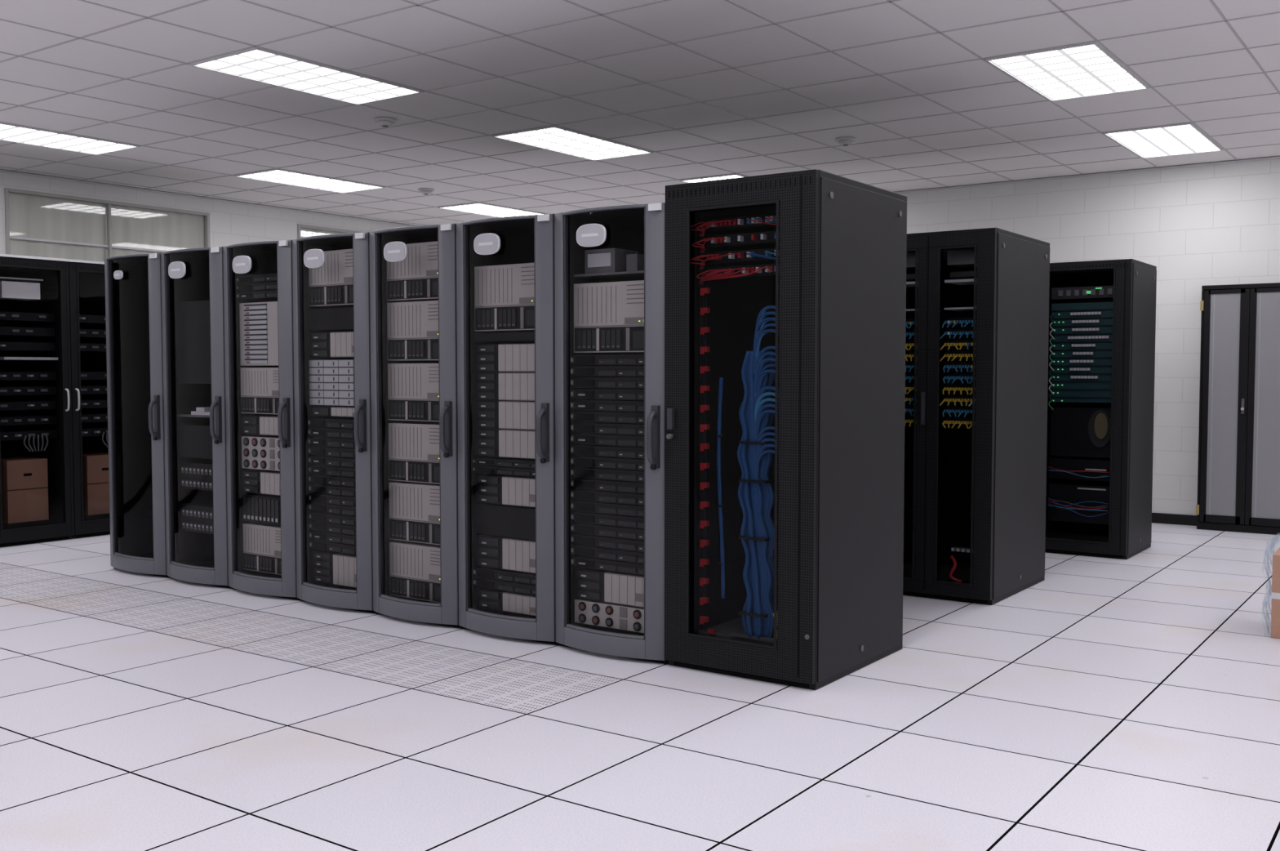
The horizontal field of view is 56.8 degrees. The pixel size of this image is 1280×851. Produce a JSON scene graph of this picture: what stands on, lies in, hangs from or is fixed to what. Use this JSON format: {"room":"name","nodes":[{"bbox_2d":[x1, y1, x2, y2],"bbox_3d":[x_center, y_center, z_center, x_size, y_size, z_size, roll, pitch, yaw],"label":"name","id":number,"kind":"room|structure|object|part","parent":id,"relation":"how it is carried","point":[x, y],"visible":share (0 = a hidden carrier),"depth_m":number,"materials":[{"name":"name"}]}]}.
{"room":"server room","nodes":[
{"label":"server room","id":0,"kind":"room"},
{"bbox_2d":[0,168,417,253],"bbox_3d":[-6.166,-0.633,9.035,0.150,3.150,13.600,2,3,35],"label":"wall","id":1,"kind":"structure","parent":0,"point":[230,223],"depth_m":11.69,"materials":[{"name":"white paint"}]},
{"bbox_2d":[8,191,204,262],"bbox_3d":[-4.860,-1.184,10.874,0.116,1.716,1.966,2,3,35],"label":"window","id":2,"kind":"structure","parent":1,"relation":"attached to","point":[33,216],"depth_m":10.65,"materials":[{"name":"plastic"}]},
{"bbox_2d":[4,187,210,257],"bbox_3d":[-4.793,-1.182,10.827,0.042,1.718,1.968,2,3,35],"label":"frame","id":3,"kind":"object","parent":1,"relation":"attached to","point":[207,242],"visible":0.39,"depth_m":10.72,"materials":[{"name":"paint"}]},
{"bbox_2d":[17,192,205,227],"bbox_3d":[-4.802,-1.182,10.833,0.004,1.660,1.910,2,3,35],"label":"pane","id":4,"kind":"object","parent":1,"relation":"attached to","point":[17,193],"visible":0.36,"depth_m":11.40,"materials":[{"name":"clear glass"}]},
{"bbox_2d":[0,169,414,226],"bbox_3d":[-6.097,-2.090,8.919,0.021,0.015,13.600,2,3,35],"label":"trim","id":5,"kind":"structure","parent":1,"relation":"attached to","point":[1,171],"depth_m":11.38,"materials":[{"name":"white metal"}]},
{"bbox_2d":[300,227,347,237],"bbox_3d":[-3.114,-1.297,13.324,0.116,1.716,1.926,2,3,35],"label":"window","id":6,"kind":"structure","parent":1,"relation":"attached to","point":[304,232],"depth_m":12.69,"materials":[{"name":"white glass"}]},
{"bbox_2d":[297,223,366,238],"bbox_3d":[-3.047,-1.295,13.276,0.042,1.718,1.928,2,3,35],"label":"frame","id":7,"kind":"object","parent":1,"relation":"attached to","point":[299,225],"visible":0.1,"depth_m":12.70,"materials":[{"name":"paint"}]},
{"bbox_2d":[0,522,1279,850],"bbox_3d":[-0.484,1.087,5.065,13.800,0.080,13.600,2,3,35],"label":"floor","id":8,"kind":"structure","parent":0,"point":[1132,703],"depth_m":4.23,"materials":[{"name":"white tile"}]},
{"bbox_2d":[0,253,74,546],"bbox_3d":[-4.823,-0.194,8.962,0.947,2.118,0.620,2,3,35],"label":"tall cabinet","id":9,"kind":"object","parent":8,"relation":"on","point":[37,505],"visible":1,"depth_m":8.90,"materials":[{"name":"black metal"}]},
{"bbox_3d":[-4.497,-1.232,8.682,0.066,0.018,0.604,2,3,35],"label":"trim","id":10,"kind":"part","parent":9,"relation":"part of","materials":[{"name":"white plastic"}]},
{"bbox_3d":[-4.307,-0.193,8.912,0.049,0.175,0.016,2,3,35],"label":"handle","id":11,"kind":"part","parent":9,"relation":"part of","materials":[{"name":"silver metal"}]},
{"bbox_2d":[66,258,110,538],"bbox_3d":[-4.469,-0.216,9.459,0.947,2.118,0.620,2,3,35],"label":"tall cabinet","id":12,"kind":"object","parent":8,"relation":"on","point":[86,277],"visible":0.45,"depth_m":9.21,"materials":[{"name":"black metal"}]},
{"bbox_3d":[-4.261,-0.196,8.977,0.049,0.175,0.016,2,3,35],"label":"handle","id":13,"kind":"part","parent":12,"relation":"part of","materials":[{"name":"silver metal"}]},
{"bbox_3d":[-4.144,-1.255,9.179,0.066,0.018,0.604,2,3,35],"label":"trim","id":14,"kind":"part","parent":12,"relation":"part of","materials":[{"name":"white plastic"}]},
{"bbox_3d":[-4.119,-0.226,9.209,0.006,1.920,0.494,2,3,35],"label":"window trim","id":15,"kind":"part","parent":12,"relation":"part of","materials":[{"name":"glass"}]},
{"bbox_2d":[104,252,169,577],"bbox_3d":[-2.898,-0.082,7.822,0.617,2.000,1.096,2,3,35],"label":"rack","id":16,"kind":"object","parent":8,"relation":"on","point":[132,282],"visible":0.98,"depth_m":7.65,"materials":[{"name":"grey metal"}]},
{"bbox_3d":[-2.976,-0.478,7.231,0.062,1.140,0.070,2,3,35],"label":"handle","id":17,"kind":"part","parent":16,"relation":"part of","materials":[{"name":"grey plastic"}]},
{"bbox_2d":[160,246,231,588],"bbox_3d":[-2.393,-0.065,7.463,0.617,2.000,1.096,2,3,35],"label":"rack","id":18,"kind":"object","parent":8,"relation":"on","point":[192,279],"visible":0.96,"depth_m":7.18,"materials":[{"name":"grey metal"}]},
{"bbox_3d":[-2.471,-0.461,6.872,0.062,1.140,0.070,2,3,35],"label":"handle","id":19,"kind":"part","parent":18,"relation":"part of","materials":[{"name":"grey plastic"}]},
{"bbox_2d":[222,239,299,599],"bbox_3d":[-1.888,-0.049,7.104,0.617,2.000,1.096,2,3,35],"label":"rack","id":20,"kind":"object","parent":8,"relation":"on","point":[258,301],"visible":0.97,"depth_m":6.79,"materials":[{"name":"grey metal"}]},
{"bbox_3d":[-1.966,-0.445,6.512,0.062,1.140,0.070,2,3,35],"label":"handle","id":21,"kind":"part","parent":20,"relation":"part of","materials":[{"name":"grey plastic"}]},
{"bbox_2d":[292,231,376,613],"bbox_3d":[-1.383,-0.032,6.744,0.617,2.000,1.096,2,3,35],"label":"rack","id":22,"kind":"object","parent":8,"relation":"on","point":[331,348],"visible":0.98,"depth_m":6.42,"materials":[{"name":"grey metal"}]},
{"bbox_3d":[-1.461,-0.428,6.153,0.062,1.140,0.070,2,3,35],"label":"handle","id":23,"kind":"part","parent":22,"relation":"part of","materials":[{"name":"grey plastic"}]},
{"bbox_2d":[368,222,461,628],"bbox_3d":[-0.878,-0.015,6.385,0.617,2.000,1.096,2,3,35],"label":"rack","id":24,"kind":"object","parent":8,"relation":"on","point":[412,268],"visible":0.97,"depth_m":6.06,"materials":[{"name":"grey metal"}]},
{"bbox_3d":[-0.956,-0.411,5.794,0.062,1.140,0.070,2,3,35],"label":"handle","id":25,"kind":"part","parent":24,"relation":"part of","materials":[{"name":"grey plastic"}]},
{"bbox_2d":[455,213,558,644],"bbox_3d":[-0.373,0.001,6.026,0.617,2.000,1.096,2,3,35],"label":"rack","id":26,"kind":"object","parent":8,"relation":"on","point":[505,265],"visible":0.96,"depth_m":5.70,"materials":[{"name":"grey metal"}]},
{"bbox_3d":[-0.451,-0.395,5.435,0.062,1.140,0.070,2,3,35],"label":"handle","id":27,"kind":"part","parent":26,"relation":"part of","materials":[{"name":"grey plastic"}]},
{"bbox_2d":[554,202,668,664],"bbox_3d":[0.132,0.018,5.667,0.617,2.000,1.096,2,3,35],"label":"rack","id":28,"kind":"object","parent":8,"relation":"on","point":[610,261],"visible":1,"depth_m":5.35,"materials":[{"name":"grey metal"}]},
{"bbox_3d":[0.054,-0.378,5.075,0.062,1.140,0.070,2,3,35],"label":"handle","id":29,"kind":"part","parent":28,"relation":"part of","materials":[{"name":"grey plastic"}]},
{"bbox_2d":[664,168,906,689],"bbox_3d":[0.650,0.003,5.237,0.728,2.070,0.933,2,3,35],"label":"tall cabinet","id":30,"kind":"object","parent":8,"relation":"on","point":[785,292],"visible":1,"depth_m":5.00,"materials":[{"name":"black metal"}]},
{"bbox_3d":[0.376,-0.001,4.889,0.437,1.810,0.006,2,3,35],"label":"window trim","id":31,"kind":"part","parent":30,"relation":"part of","materials":[{"name":"glass"}]},
{"bbox_3d":[0.404,0.006,4.890,0.712,2.036,0.030,2,3,35],"label":"door frame","id":32,"kind":"part","parent":30,"relation":"part of","materials":[{"name":"black metal"}]},
{"bbox_2d":[902,227,1049,604],"bbox_3d":[1.876,-0.069,7.001,0.766,2.050,1.015,2,3,35],"label":"tall cabinet","id":33,"kind":"object","parent":8,"relation":"on","point":[977,334],"visible":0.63,"depth_m":6.63,"materials":[{"name":"black metal"}]},
{"bbox_3d":[1.593,-0.056,6.613,0.560,1.860,0.006,2,3,35],"label":"window trim","id":34,"kind":"part","parent":33,"relation":"part of","materials":[{"name":"glass"}]},
{"bbox_3d":[1.598,-0.064,6.611,0.750,2.016,0.058,2,3,35],"label":"door frame","id":35,"kind":"part","parent":33,"relation":"part of","materials":[{"name":"black metal"}]},
{"bbox_2d":[1044,258,1156,559],"bbox_3d":[3.252,-0.125,8.441,0.626,2.030,0.751,2,3,35],"label":"tall cabinet","id":36,"kind":"object","parent":8,"relation":"on","point":[1102,313],"visible":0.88,"depth_m":8.22,"materials":[{"name":"black metal"}]},
{"bbox_3d":[3.013,-0.137,8.153,0.465,1.880,0.006,2,3,35],"label":"window trim","id":37,"kind":"part","parent":36,"relation":"part of","materials":[{"name":"glass"}]},
{"bbox_2d":[1195,282,1279,534],"bbox_3d":[4.830,-0.135,9.396,0.706,1.960,0.255,2,3,35],"label":"double door","id":38,"kind":"structure","parent":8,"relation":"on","point":[1238,468],"depth_m":9.35,"materials":[{"name":"grey metal"}]},
{"bbox_3d":[4.655,-0.149,9.429,0.326,1.855,0.040,2,3,35],"label":"door","id":39,"kind":"part","parent":38,"relation":"part of","materials":[{"name":"grey metal"}]},
{"bbox_3d":[4.923,-0.140,9.238,0.326,1.855,0.040,2,3,35],"label":"door","id":40,"kind":"part","parent":38,"relation":"part of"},
{"bbox_2d":[1271,546,1279,638],"bbox_3d":[3.325,0.786,5.704,0.550,0.462,0.419,2,3,35],"label":"cardboard box","id":41,"kind":"object","parent":8,"relation":"on","point":[1275,607],"visible":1,"depth_m":5.66,"materials":[{"name":"brown cardboard"}]},
{"bbox_2d":[0,0,1279,225],"bbox_3d":[-0.484,-1.968,4.924,13.800,0.104,13.600,2,3,35],"label":"ceiling","id":42,"kind":"structure","parent":0,"point":[708,87],"depth_m":7.15,"materials":[{"name":"tile"}]},
{"bbox_2d":[0,122,139,155],"bbox_3d":[-4.340,-2.082,8.576,0.576,0.011,1.196,2,3,35],"label":"ceiling light","id":43,"kind":"object","parent":42,"relation":"in","point":[8,132],"depth_m":8.69,"materials":[{"name":"white plastic"}]},
{"bbox_2d":[190,46,422,105],"bbox_3d":[-1.896,-2.002,6.838,0.576,0.011,1.196,2,3,35],"label":"ceiling light","id":44,"kind":"object","parent":42,"relation":"in","point":[255,64],"depth_m":6.79,"materials":[{"name":"white plastic"}]},
{"bbox_2d":[234,168,385,193],"bbox_3d":[-2.925,-2.174,10.562,0.576,0.011,1.196,2,3,35],"label":"ceiling light","id":45,"kind":"object","parent":42,"relation":"in","point":[276,175],"depth_m":10.53,"materials":[{"name":"white plastic"}]},
{"bbox_2d":[373,116,396,127],"bbox_3d":[-1.714,-2.035,7.972,0.150,0.049,0.150,2,3,35],"label":"smoke detector","id":46,"kind":"object","parent":42,"relation":"attached to","point":[384,122],"visible":1,"depth_m":7.93,"materials":[{"name":"white plastic"}]},
{"bbox_2d":[417,187,434,195],"bbox_3d":[-1.994,-2.177,11.041,0.150,0.049,0.150,2,3,35],"label":"smoke detector","id":47,"kind":"object","parent":42,"relation":"attached to","point":[426,191],"visible":1,"depth_m":11.00,"materials":[{"name":"white plastic"}]},
{"bbox_2d":[437,202,545,217],"bbox_3d":[-1.510,-2.266,12.547,0.576,0.011,1.196,2,3,35],"label":"ceiling light","id":48,"kind":"object","parent":42,"relation":"in","point":[480,208],"depth_m":12.46,"materials":[{"name":"white plastic"}]},
{"bbox_2d":[492,125,653,160],"bbox_3d":[-0.481,-2.094,8.823,0.576,0.011,1.196,2,3,35],"label":"ceiling light","id":49,"kind":"object","parent":42,"relation":"in","point":[553,138],"depth_m":8.79,"materials":[{"name":"white plastic"}]},
{"bbox_2d":[680,173,746,182],"bbox_3d":[0.934,-2.186,10.809,0.576,0.011,1.196,2,3,35],"label":"ceiling light","id":50,"kind":"object","parent":42,"relation":"in","point":[731,175],"depth_m":10.39,"materials":[{"name":"white plastic"}]},
{"bbox_2d":[835,136,856,146],"bbox_3d":[1.500,-2.066,8.642,0.150,0.049,0.150,2,3,35],"label":"smoke detector","id":51,"kind":"object","parent":42,"relation":"attached to","point":[844,141],"visible":1,"depth_m":8.60,"materials":[{"name":"white plastic"}]},
{"bbox_2d":[985,41,1149,101],"bbox_3d":[2.452,-1.997,6.738,0.576,0.011,1.196,2,3,35],"label":"ceiling light","id":52,"kind":"object","parent":42,"relation":"in","point":[1084,69],"depth_m":6.68,"materials":[{"name":"white plastic"}]},
{"bbox_2d":[1102,122,1222,158],"bbox_3d":[3.867,-2.089,8.723,0.576,0.011,1.196,2,3,35],"label":"ceiling light","id":53,"kind":"object","parent":42,"relation":"in","point":[1183,138],"depth_m":8.69,"materials":[{"name":"white plastic"}]},
{"bbox_2d":[897,155,1279,515],"bbox_3d":[3.503,-0.705,10.589,14.100,3.150,0.150,2,3,35],"label":"wall","id":54,"kind":"structure","parent":0,"point":[1199,226],"depth_m":9.86,"materials":[{"name":"white paint"}]},
{"bbox_2d":[894,156,1279,193],"bbox_3d":[3.462,-2.161,10.446,13.780,0.015,0.020,2,3,35],"label":"trim","id":55,"kind":"structure","parent":54,"relation":"attached to","point":[1271,157],"depth_m":10.12,"materials":[{"name":"white metal"}]},
{"bbox_2d":[1151,512,1196,525],"bbox_3d":[3.461,0.749,10.586,13.788,0.085,0.012,2,3,35],"label":"baseboard","id":56,"kind":"structure","parent":54,"relation":"attached to","point":[1157,517],"depth_m":9.87,"materials":[{"name":"black plastic"}]}
]}

